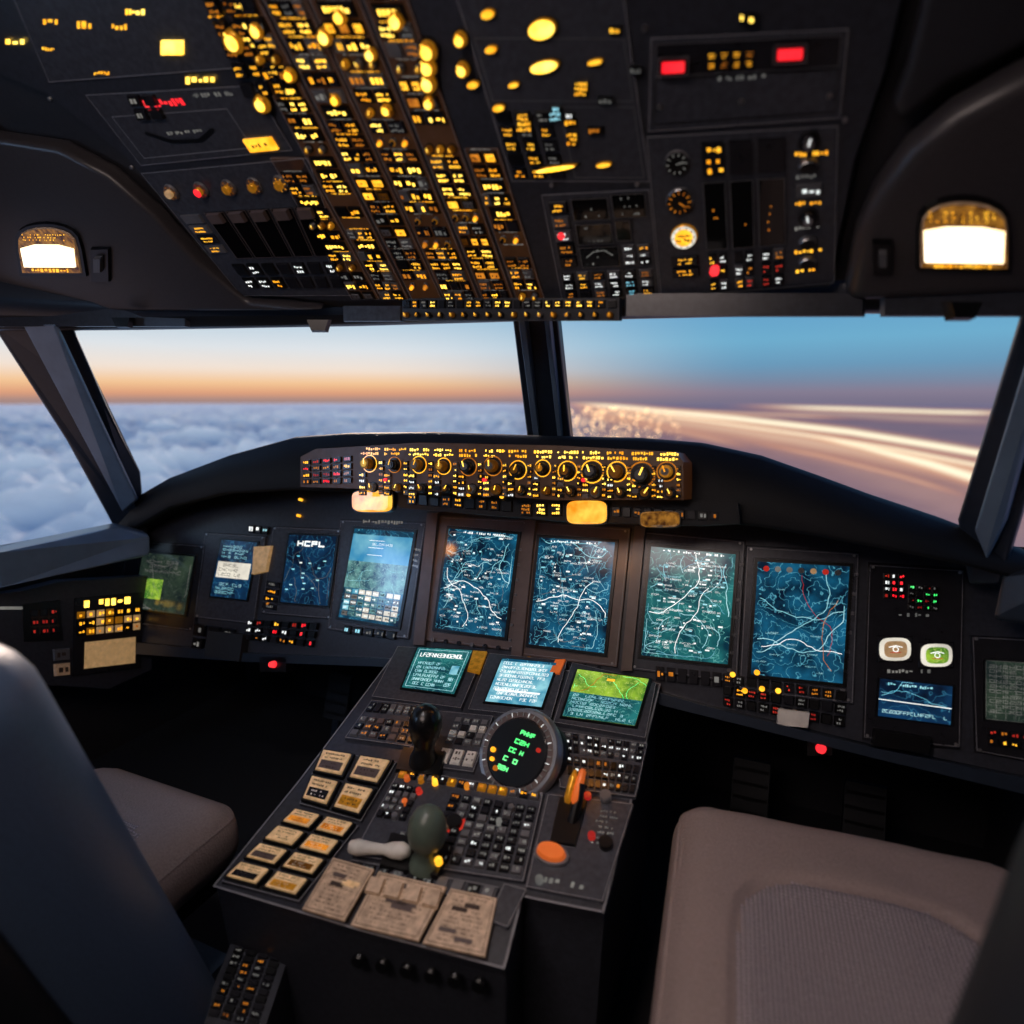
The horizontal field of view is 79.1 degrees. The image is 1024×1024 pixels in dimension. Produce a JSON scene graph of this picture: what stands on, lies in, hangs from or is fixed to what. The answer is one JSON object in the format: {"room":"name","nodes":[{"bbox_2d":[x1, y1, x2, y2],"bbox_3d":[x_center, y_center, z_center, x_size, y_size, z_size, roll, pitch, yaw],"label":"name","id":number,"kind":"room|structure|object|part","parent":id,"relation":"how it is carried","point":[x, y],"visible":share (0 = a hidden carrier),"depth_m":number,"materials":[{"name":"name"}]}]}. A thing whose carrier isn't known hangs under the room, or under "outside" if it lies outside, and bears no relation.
{"room":"control cabin","nodes":[
{"label":"control cabin","id":0,"kind":"room"},
{"bbox_2d":[0,540,246,761],"bbox_3d":[-2.119,0.708,1.622,0.090,0.930,3.650,4,11,23],"label":"wall","id":1,"kind":"structure","parent":0,"point":[102,721],"depth_m":2.69,"materials":[{"name":"black plastic"}]},
{"bbox_2d":[0,324,147,534],"bbox_3d":[-1.489,-0.250,2.205,0.362,0.793,0.409,4,11,23],"label":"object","id":2,"kind":"structure","parent":1,"relation":"attached to","point":[54,361],"depth_m":2.13,"materials":[{"name":"grey metal"}]},
{"bbox_2d":[0,523,148,587],"bbox_3d":[-1.751,0.178,2.188,0.631,0.202,0.669,4,11,23],"label":"trim","id":3,"kind":"structure","parent":1,"relation":"attached to","point":[63,553],"depth_m":2.12,"materials":[{"name":"grey plastic"}]},
{"bbox_2d":[0,0,1023,330],"bbox_3d":[-0.924,-0.598,0.353,3.715,0.689,2.714,4,11,23],"label":"ceiling","id":4,"kind":"structure","parent":0,"point":[948,120],"depth_m":1.08,"materials":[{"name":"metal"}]},
{"bbox_2d":[15,221,88,275],"bbox_3d":[-1.299,-0.721,1.724,0.374,0.119,0.116,4,11,23],"label":"light","id":5,"kind":"object","parent":4,"relation":"attached to","point":[45,248],"visible":1,"depth_m":1.69,"materials":[{"name":"white"}]},
{"bbox_2d":[90,247,110,281],"bbox_3d":[-1.127,-0.677,1.698,0.172,0.077,0.075,4,11,23],"label":"toggle switch","id":6,"kind":"object","parent":4,"relation":"attached to","point":[100,256],"visible":1,"depth_m":1.68,"materials":[{"name":"black plastic"}]},
{"bbox_3d":[-1.406,-0.814,1.692,1.769,0.533,0.517,4,11,23],"label":"fairing panel","id":7,"kind":"part","parent":4,"relation":"part of","materials":[{"name":"black plastic"}]},
{"bbox_2d":[0,280,879,330],"bbox_3d":[-0.467,-0.582,1.614,3.259,0.283,0.570,4,11,23],"label":"trim","id":8,"kind":"structure","parent":4,"relation":"attached to","point":[15,301],"depth_m":1.78,"materials":[{"name":"black plastic"}]},
{"bbox_3d":[1.110,-0.092,1.216,0.195,0.610,0.300,4,11,23],"label":"window","id":9,"kind":"structure","parent":8,"relation":"attached to","visible":0},
{"bbox_2d":[958,317,1023,583],"bbox_3d":[1.001,-0.103,1.243,0.109,0.576,0.300,4,11,23],"label":"pillar","id":10,"kind":"structure","parent":9,"relation":"attached to","point":[992,510],"depth_m":1.26,"materials":[{"name":"black metal"}]},
{"bbox_2d":[0,0,906,301],"bbox_3d":[-0.304,-0.764,1.204,1.850,0.657,0.632,4,11,23],"label":"panel","id":11,"kind":"object","parent":4,"relation":"attached to","point":[339,150],"visible":1,"depth_m":1.15,"materials":[{"name":"black plastic"}]},
{"bbox_2d":[0,292,1023,331],"bbox_3d":[-0.343,-0.485,1.498,2.714,0.158,0.155,4,11,23],"label":"frame","id":12,"kind":"object","parent":4,"relation":"attached to","point":[960,307],"visible":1,"depth_m":1.31,"materials":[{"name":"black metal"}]},
{"bbox_2d":[872,239,892,275],"bbox_3d":[0.640,-0.439,1.071,0.042,0.055,0.054,4,11,23],"label":"toggle switch","id":13,"kind":"object","parent":4,"relation":"attached to","point":[882,249],"visible":1,"depth_m":1.06,"materials":[{"name":"black plastic"}]},
{"bbox_3d":[0.779,-0.509,0.969,0.422,0.295,0.288,4,11,23],"label":"fairing panel","id":14,"kind":"part","parent":4,"relation":"part of","materials":[{"name":"black plastic"}]},
{"bbox_3d":[0.666,-0.669,0.819,0.249,0.177,0.173,4,11,23],"label":"fairing panel","id":15,"kind":"part","parent":4,"relation":"part of","materials":[{"name":"black plastic"}]},
{"bbox_2d":[916,195,1011,271],"bbox_3d":[0.739,-0.448,1.006,0.154,0.106,0.102,4,11,23],"label":"light","id":16,"kind":"object","parent":4,"relation":"attached to","point":[954,232],"visible":1,"depth_m":1.00,"materials":[{"name":"white"}]},
{"bbox_2d":[90,680,989,1023],"bbox_3d":[-0.619,1.303,1.082,3.450,0.050,3.650,4,11,23],"label":"floor","id":17,"kind":"structure","parent":0,"point":[244,748],"depth_m":2.41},
{"bbox_2d":[0,644,240,1023],"bbox_3d":[-0.958,0.677,1.237,0.760,1.127,0.789,4,11,23],"label":"seat","id":18,"kind":"object","parent":17,"relation":"on","point":[102,870],"visible":1,"depth_m":0.97,"materials":[{"name":"leather"}]},
{"bbox_2d":[94,768,238,911],"bbox_3d":[-1.042,0.846,1.352,0.540,0.184,0.700,4,14,23],"label":"seat cushion","id":19,"kind":"object","parent":18,"relation":"on","point":[188,840],"depth_m":1.47,"materials":[{"name":"leather"}]},
{"bbox_2d":[204,943,295,1023],"bbox_3d":[-0.528,1.037,1.294,0.197,0.239,0.224,4,11,23],"label":"keypad","id":20,"kind":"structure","parent":17,"relation":"on","point":[250,987],"depth_m":1.24,"materials":[{"name":"black plastic"}]},
{"bbox_2d":[323,671,354,740],"bbox_3d":[-0.755,0.846,2.689,0.120,0.273,0.100,4,11,23],"label":"rudder pedal","id":21,"kind":"object","parent":17,"relation":"on","point":[340,685],"visible":0.9,"depth_m":2.68,"materials":[{"name":"metal"}]},
{"bbox_2d":[213,646,660,1023],"bbox_3d":[-0.115,0.831,1.516,0.810,0.725,0.804,4,11,23],"label":"pedestal","id":22,"kind":"object","parent":17,"relation":"on","point":[565,922],"depth_m":1.28,"materials":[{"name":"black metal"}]},
{"bbox_2d":[302,857,374,921],"bbox_3d":[-0.344,0.746,1.229,0.102,0.037,0.109,4,11,23],"label":"card","id":23,"kind":"object","parent":22,"relation":"on","point":[342,883],"visible":1,"depth_m":1.22,"materials":[{"name":"beige paper"}]},
{"bbox_3d":[-0.273,0.693,1.276,0.135,0.042,0.050,4,11,23],"label":"parking brake handle","id":24,"kind":"part","parent":22,"relation":"part of","materials":[{"name":"grey plastic"}]},
{"bbox_2d":[351,871,446,941],"bbox_3d":[-0.218,0.752,1.185,0.149,0.039,0.117,4,11,23],"label":"card","id":25,"kind":"object","parent":22,"relation":"attached to","point":[379,914],"visible":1,"depth_m":1.17,"materials":[{"name":"beige paper"}]},
{"bbox_2d":[364,876,441,909],"bbox_3d":[-0.211,0.735,1.202,0.161,0.020,0.047,4,11,23],"label":"tabs","id":26,"kind":"object","parent":25,"relation":"on","point":[412,894],"visible":1,"depth_m":1.20},
{"bbox_2d":[380,803,449,880],"bbox_3d":[-0.201,0.655,1.264,0.150,0.142,0.087,4,11,23],"label":"lever","id":27,"kind":"object","parent":22,"relation":"attached to","point":[427,826],"visible":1,"depth_m":1.23,"materials":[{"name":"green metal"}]},
{"bbox_2d":[395,704,445,778],"bbox_3d":[-0.217,0.541,1.490,0.132,0.157,0.096,4,11,23],"label":"lever","id":28,"kind":"object","parent":22,"relation":"attached to","point":[425,721],"visible":1,"depth_m":1.47,"materials":[{"name":"black plastic"}]},
{"bbox_2d":[400,647,472,696],"bbox_3d":[-0.218,0.459,1.800,0.222,0.077,0.205,4,11,23],"label":"display screen","id":29,"kind":"object","parent":22,"relation":"attached to","point":[431,670],"visible":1,"depth_m":1.78,"materials":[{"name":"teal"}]},
{"bbox_2d":[423,888,496,957],"bbox_3d":[-0.085,0.755,1.142,0.117,0.038,0.112,4,11,23],"label":"card","id":30,"kind":"object","parent":22,"relation":"on","point":[463,923],"visible":1,"depth_m":1.14,"materials":[{"name":"beige paper"}]},
{"bbox_2d":[483,657,555,709],"bbox_3d":[0.025,0.473,1.708,0.193,0.076,0.200,4,11,23],"label":"display screen","id":31,"kind":"object","parent":22,"relation":"on","point":[521,683],"visible":1,"depth_m":1.69,"materials":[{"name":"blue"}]},
{"bbox_2d":[479,708,569,793],"bbox_3d":[0.031,0.584,1.484,0.214,0.217,0.205,4,11,23],"label":"gauge","id":32,"kind":"object","parent":22,"relation":"attached to","point":[523,749],"visible":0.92,"depth_m":1.44,"materials":[{"name":"metal"}]},
{"bbox_2d":[550,768,587,846],"bbox_3d":[0.119,0.617,1.308,0.068,0.108,0.121,4,11,23],"label":"lever","id":33,"kind":"object","parent":22,"relation":"attached to","point":[571,808],"visible":1,"depth_m":1.31,"materials":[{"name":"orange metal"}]},
{"bbox_2d":[559,668,652,728],"bbox_3d":[0.241,0.488,1.619,0.215,0.075,0.197,4,11,23],"label":"display screen","id":34,"kind":"object","parent":22,"relation":"attached to","point":[597,697],"visible":1,"depth_m":1.61,"materials":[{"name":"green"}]},
{"bbox_2d":[122,490,1023,793],"bbox_3d":[-0.164,0.292,1.950,3.154,0.725,0.311,4,11,23],"label":"panel","id":35,"kind":"object","parent":17,"relation":"on","point":[914,617],"visible":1,"depth_m":1.66,"materials":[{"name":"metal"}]},
{"bbox_2d":[0,575,151,688],"bbox_3d":[-1.617,0.459,2.210,0.210,0.457,0.658,4,11,23],"label":"switch panel","id":36,"kind":"object","parent":35,"relation":"attached to","point":[75,632],"visible":0.95,"depth_m":2.23,"materials":[{"name":"black plastic"}]},
{"bbox_2d":[137,551,197,616],"bbox_3d":[-1.348,0.276,2.407,0.313,0.236,0.092,4,11,23],"label":"display screen","id":37,"kind":"object","parent":35,"relation":"attached to","point":[170,578],"visible":0.96,"depth_m":2.39,"materials":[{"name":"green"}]},
{"bbox_2d":[209,538,259,601],"bbox_3d":[-1.021,0.214,2.286,0.197,0.222,0.087,4,11,23],"label":"display screen","id":38,"kind":"object","parent":35,"relation":"attached to","point":[232,579],"visible":1,"depth_m":2.28,"materials":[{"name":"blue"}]},
{"bbox_2d":[278,533,339,607],"bbox_3d":[-0.706,0.202,2.161,0.236,0.255,0.099,4,11,23],"label":"display screen","id":39,"kind":"object","parent":35,"relation":"attached to","point":[310,559],"visible":1,"depth_m":2.15,"materials":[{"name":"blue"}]},
{"bbox_2d":[352,490,396,512],"bbox_3d":[-0.411,-0.030,1.832,0.150,0.073,0.042,4,11,23],"label":"lamp","id":40,"kind":"object","parent":35,"relation":"attached to","point":[374,502],"depth_m":1.81,"materials":[{"name":"yellow plastic"}]},
{"bbox_2d":[336,526,417,630],"bbox_3d":[-0.447,0.212,2.054,0.265,0.315,0.119,4,11,23],"label":"display screen","id":41,"kind":"object","parent":35,"relation":"attached to","point":[376,578],"visible":1,"depth_m":2.04,"materials":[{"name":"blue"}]},
{"bbox_2d":[432,525,520,640],"bbox_3d":[-0.109,0.218,1.917,0.259,0.323,0.122,4,11,23],"label":"display screen","id":42,"kind":"object","parent":35,"relation":"attached to","point":[475,593],"visible":1,"depth_m":1.91,"materials":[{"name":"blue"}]},
{"bbox_2d":[119,432,1023,575],"bbox_3d":[-0.100,-0.029,2.075,3.014,0.490,0.809,4,11,23],"label":"shield","id":43,"kind":"object","parent":35,"relation":"on","point":[535,477],"visible":0.98,"depth_m":1.57,"materials":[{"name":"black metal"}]},
{"bbox_2d":[513,321,572,435],"bbox_3d":[0.082,-0.366,1.762,0.208,0.405,0.414,4,11,23],"label":"window post","id":44,"kind":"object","parent":43,"relation":"on","point":[539,344],"depth_m":1.72,"materials":[{"name":"black metal"}]},
{"bbox_2d":[525,534,618,656],"bbox_3d":[0.172,0.239,1.799,0.254,0.328,0.124,4,11,23],"label":"display screen","id":45,"kind":"object","parent":35,"relation":"attached to","point":[572,590],"visible":1,"depth_m":1.79,"materials":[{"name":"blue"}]},
{"bbox_2d":[566,500,608,524],"bbox_3d":[0.190,0.003,1.581,0.114,0.069,0.041,4,11,23],"label":"lamp","id":46,"kind":"object","parent":35,"relation":"attached to","point":[578,512],"depth_m":1.57,"materials":[{"name":"orange plastic"}]},
{"bbox_2d":[639,511,681,527],"bbox_3d":[0.360,0.020,1.510,0.101,0.047,0.037,4,11,23],"label":"lamp","id":47,"kind":"object","parent":35,"relation":"attached to","point":[648,519],"depth_m":1.50,"materials":[{"name":"orange plastic"}]},
{"bbox_2d":[638,543,739,667],"bbox_3d":[0.475,0.254,1.674,0.248,0.307,0.117,4,11,23],"label":"display screen","id":48,"kind":"object","parent":35,"relation":"attached to","point":[690,595],"visible":1,"depth_m":1.67,"materials":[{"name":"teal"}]},
{"bbox_2d":[747,558,853,687],"bbox_3d":[0.725,0.278,1.569,0.233,0.306,0.116,4,11,23],"label":"display screen","id":49,"kind":"object","parent":35,"relation":"attached to","point":[801,609],"visible":1,"depth_m":1.56,"materials":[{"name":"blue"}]},
{"bbox_2d":[875,677,954,725],"bbox_3d":[0.941,0.443,1.451,0.160,0.097,0.045,4,11,23],"label":"display screen","id":50,"kind":"object","parent":35,"relation":"attached to","point":[895,698],"visible":1,"depth_m":1.44,"materials":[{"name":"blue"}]},
{"bbox_2d":[983,659,1023,723],"bbox_3d":[1.122,0.402,1.385,0.123,0.142,0.060,4,11,23],"label":"display screen","id":51,"kind":"object","parent":35,"relation":"attached to","point":[1003,680],"visible":1,"depth_m":1.39,"materials":[{"name":"black"}]},
{"bbox_2d":[729,754,771,817],"bbox_3d":[0.783,0.962,2.047,0.120,0.273,0.100,4,11,23],"label":"rudder pedal","id":52,"kind":"object","parent":17,"relation":"on","point":[751,777],"visible":0.71,"depth_m":2.04,"materials":[{"name":"metal"}]},
{"bbox_2d":[650,807,1023,1023],"bbox_3d":[0.549,0.731,0.878,0.739,1.148,0.993,4,11,23],"label":"seat","id":53,"kind":"object","parent":17,"relation":"on","point":[766,920],"visible":1,"depth_m":1.04,"materials":[{"name":"leather"}]},
{"bbox_2d":[840,777,886,840],"bbox_3d":[1.086,0.985,1.920,0.120,0.273,0.100,4,11,23],"label":"rudder pedal","id":54,"kind":"object","parent":17,"relation":"on","point":[863,814],"visible":0.6,"depth_m":1.91,"materials":[{"name":"metal"}]},
{"bbox_2d":[246,546,1023,847],"bbox_3d":[0.092,0.496,2.600,3.380,1.000,0.080,4,11,23],"label":"panel","id":55,"kind":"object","parent":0,"point":[693,747],"depth_m":2.24,"materials":[{"name":"black plastic"}]},
{"bbox_2d":[984,547,1023,869],"bbox_3d":[0.909,0.902,0.350,0.090,1.000,3.650,4,11,23],"label":"wall","id":56,"kind":"structure","parent":0,"point":[1005,825],"depth_m":1.89,"materials":[{"name":"black plastic"}]},
{"bbox_2d":[994,570,1023,623],"bbox_3d":[1.152,0.166,1.250,0.264,0.161,0.178,4,11,23],"label":"trim","id":57,"kind":"structure","parent":56,"relation":"attached to","point":[1010,602],"depth_m":1.31,"materials":[{"name":"grey plastic"}]},
{"label":"outside","id":58,"kind":"structure","parent":0,"visible":0},
{"bbox_2d":[0,403,1023,546],"bbox_3d":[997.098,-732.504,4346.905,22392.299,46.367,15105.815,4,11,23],"label":"cloud layer","id":59,"kind":"object","parent":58,"point":[45,490],"visible":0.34,"depth_m":995.78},
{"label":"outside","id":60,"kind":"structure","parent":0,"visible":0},
{"bbox_2d":[571,404,989,480],"bbox_3d":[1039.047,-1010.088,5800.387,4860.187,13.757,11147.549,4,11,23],"label":"trails","id":61,"kind":"object","parent":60,"point":[880,449],"visible":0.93,"depth_m":807.22,"materials":[{"name":"white"}]}
]}

